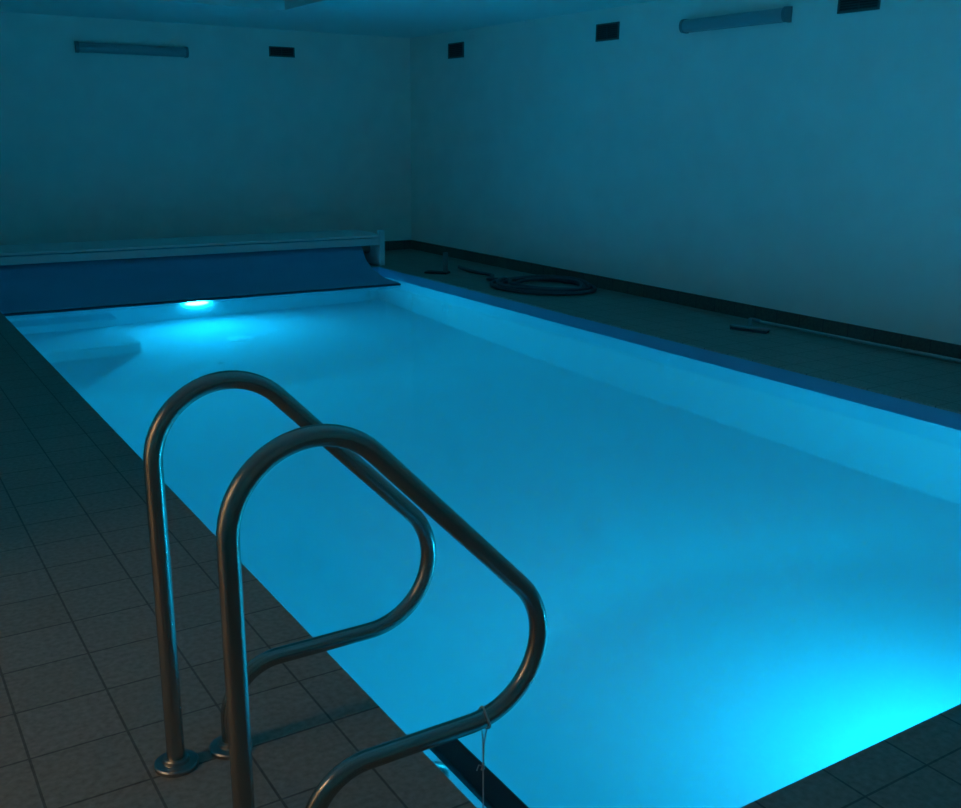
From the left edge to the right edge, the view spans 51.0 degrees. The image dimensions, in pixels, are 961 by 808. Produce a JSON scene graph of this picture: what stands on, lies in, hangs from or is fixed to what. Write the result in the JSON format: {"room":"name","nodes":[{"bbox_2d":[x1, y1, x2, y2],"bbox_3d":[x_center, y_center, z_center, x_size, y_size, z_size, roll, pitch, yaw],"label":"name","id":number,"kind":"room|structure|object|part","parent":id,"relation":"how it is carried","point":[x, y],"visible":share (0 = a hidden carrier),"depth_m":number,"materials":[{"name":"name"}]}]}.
{"room":"indoor swimming pool","nodes":[
{"label":"indoor swimming pool","id":0,"kind":"room"},
{"bbox_2d":[0,12,411,244],"bbox_3d":[-4.231,-2.873,11.207,8.055,2.660,0.150,-9,18,-31],"label":"wall","id":1,"kind":"structure","parent":0,"point":[229,137],"depth_m":11.66,"materials":[{"name":"paint"}]},
{"bbox_2d":[74,41,188,57],"bbox_3d":[-3.808,-3.887,11.057,1.200,0.116,0.091,-9,18,-31],"label":"wall light","id":2,"kind":"object","parent":1,"relation":"attached to","point":[87,47],"visible":1,"depth_m":11.02,"materials":[{"name":"grey plastic"}]},
{"bbox_2d":[269,46,294,57],"bbox_3d":[-2.357,-4.179,11.970,0.315,0.113,0.014,-9,18,-31],"label":"air vent","id":3,"kind":"object","parent":1,"relation":"in","point":[274,51],"visible":1,"depth_m":11.97,"materials":[{"name":"grey metal"}]},
{"bbox_2d":[385,240,410,249],"bbox_3d":[-4.205,-1.628,11.467,7.743,0.120,0.012,-9,18,-31],"label":"baseboard","id":4,"kind":"structure","parent":1,"relation":"attached to","point":[399,244],"depth_m":13.36,"materials":[{"name":"tile"}]},
{"bbox_2d":[0,0,658,37],"bbox_3d":[-0.565,-2.802,5.213,7.755,0.380,13.570,-9,18,-31],"label":"ceiling","id":5,"kind":"structure","parent":0,"point":[387,18],"depth_m":10.12,"materials":[{"name":"white paint"}]},
{"bbox_2d":[0,249,960,807],"bbox_3d":[-1.270,0.060,5.540,9.355,0.012,13.570,-9,18,-31],"label":"floor","id":6,"kind":"structure","parent":0,"point":[82,718],"depth_m":3.04,"materials":[{"name":"tile"}]},
{"bbox_2d":[0,229,384,265],"bbox_3d":[-3.226,-1.611,10.889,4.500,0.405,0.785,-9,18,-31],"label":"housing","id":7,"kind":"object","parent":6,"relation":"on","point":[376,255],"visible":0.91,"depth_m":10.71,"materials":[{"name":"white plastic"}]},
{"bbox_3d":[-1.349,-1.899,12.034,0.065,0.405,0.785,-9,18,-31],"label":"panel","id":8,"kind":"part","parent":7,"relation":"part of","materials":[{"name":"white plastic"}]},
{"bbox_2d":[143,370,435,777],"bbox_3d":[-0.453,0.371,2.518,0.782,0.969,0.106,-9,18,-31],"label":"handrail","id":9,"kind":"object","parent":6,"relation":"on","point":[177,761],"visible":0.77,"depth_m":2.42,"materials":[{"name":"silver metal"}]},
{"bbox_2d":[216,424,547,807],"bbox_3d":[-0.180,0.486,2.099,0.782,0.969,0.106,-9,18,-31],"label":"handrail","id":10,"kind":"object","parent":6,"relation":"on","point":[242,485],"visible":0.99,"depth_m":1.97,"materials":[{"name":"silver metal"}]},
{"bbox_2d":[476,705,490,807],"bbox_3d":[0.000,0.853,2.317,0.027,0.347,0.054,-9,18,-31],"label":"cord","id":11,"kind":"object","parent":10,"relation":"hanging from","point":[482,706],"visible":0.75,"depth_m":2.30,"materials":[{"name":"grey plastic"}]},
{"bbox_2d":[424,252,449,274],"bbox_3d":[-0.477,-1.560,11.131,0.260,0.235,0.140,5,16,16],"label":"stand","id":12,"kind":"object","parent":6,"relation":"on","point":[445,271],"visible":1,"depth_m":11.09,"materials":[{"name":"black metal"}]},
{"bbox_3d":[-0.478,-1.456,11.159,0.260,0.020,0.140,5,16,16],"label":"foot plate","id":13,"kind":"part","parent":12,"relation":"part of","materials":[{"name":"black metal"}]},
{"bbox_3d":[-0.387,-1.562,11.103,0.048,0.215,0.040,5,16,16],"label":"post","id":14,"kind":"part","parent":12,"relation":"part of","materials":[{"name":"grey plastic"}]},
{"bbox_2d":[457,265,596,294],"bbox_3d":[0.336,-1.331,10.626,0.998,0.070,2.320,-9,18,-31],"label":"hose","id":15,"kind":"object","parent":6,"relation":"on","point":[583,287],"visible":1,"depth_m":10.09,"materials":[{"name":"grey rubber"}]},
{"bbox_2d":[373,267,960,430],"bbox_3d":[-0.522,0.599,7.128,4.420,1.838,9.416,-9,18,-31],"label":"pool edge","id":16,"kind":"object","parent":6,"relation":"in","point":[945,418],"visible":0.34,"depth_m":7.28,"materials":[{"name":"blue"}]},
{"bbox_2d":[430,739,528,807],"bbox_3d":[-0.031,1.473,2.666,0.173,1.051,0.484,-9,18,-31],"label":"ladder step","id":17,"kind":"structure","parent":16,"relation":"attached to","point":[460,760],"depth_m":2.58,"materials":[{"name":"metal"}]},
{"bbox_2d":[5,277,960,807],"bbox_3d":[-0.522,0.610,7.131,4.280,1.675,9.276,-9,18,-31],"label":"pool water","id":18,"kind":"object","parent":16,"relation":"on","point":[748,585],"visible":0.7,"depth_m":4.28,"materials":[{"name":"blue liquid"}]},
{"bbox_2d":[0,239,400,315],"bbox_3d":[-2.891,-1.372,10.406,4.361,0.411,1.303,-9,18,-31],"label":"cover","id":19,"kind":"object","parent":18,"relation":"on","point":[38,288],"visible":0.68,"depth_m":10.29,"materials":[{"name":"blue plastic"}]},
{"bbox_2d":[730,318,960,362],"bbox_3d":[2.985,-0.413,7.322,0.352,0.058,2.550,-13,20,-42],"label":"brush","id":20,"kind":"object","parent":6,"relation":"on","point":[749,328],"visible":1,"depth_m":7.79,"materials":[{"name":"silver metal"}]},
{"bbox_2d":[410,0,960,344],"bbox_3d":[2.806,-1.832,7.586,0.150,2.660,13.720,-9,18,-31],"label":"wall","id":21,"kind":"structure","parent":0,"point":[810,164],"depth_m":8.63,"materials":[{"name":"paint"}]},
{"bbox_2d":[448,42,463,58],"bbox_3d":[-0.290,-4.178,11.914,0.014,0.172,0.349,-9,18,-31],"label":"air vent","id":22,"kind":"object","parent":21,"relation":"in","point":[455,50],"visible":1,"depth_m":11.91,"materials":[{"name":"grey metal"}]},
{"bbox_2d":[595,22,619,41],"bbox_3d":[1.210,-3.548,9.613,0.014,0.157,0.338,-9,18,-31],"label":"air vent","id":23,"kind":"object","parent":21,"relation":"in","point":[606,31],"visible":1,"depth_m":9.61,"materials":[{"name":"grey metal"}]},
{"bbox_2d":[411,240,960,358],"bbox_3d":[2.686,-0.612,7.935,0.012,0.120,13.570,-9,18,-31],"label":"baseboard","id":24,"kind":"structure","parent":21,"relation":"attached to","point":[722,306],"depth_m":8.84,"materials":[{"name":"tile"}]},
{"bbox_2d":[679,6,792,33],"bbox_3d":[2.060,-3.137,8.248,0.091,0.116,1.166,-9,18,-31],"label":"wall light","id":25,"kind":"object","parent":21,"relation":"attached to","point":[777,15],"visible":1,"depth_m":8.16,"materials":[{"name":"grey plastic"}]},
{"bbox_2d":[837,0,880,13],"bbox_3d":[2.732,-2.923,7.275,0.014,0.173,0.360,-9,18,-31],"label":"air vent","id":26,"kind":"object","parent":21,"relation":"in","point":[844,6],"visible":1,"depth_m":7.30,"materials":[{"name":"grey metal"}]}
]}

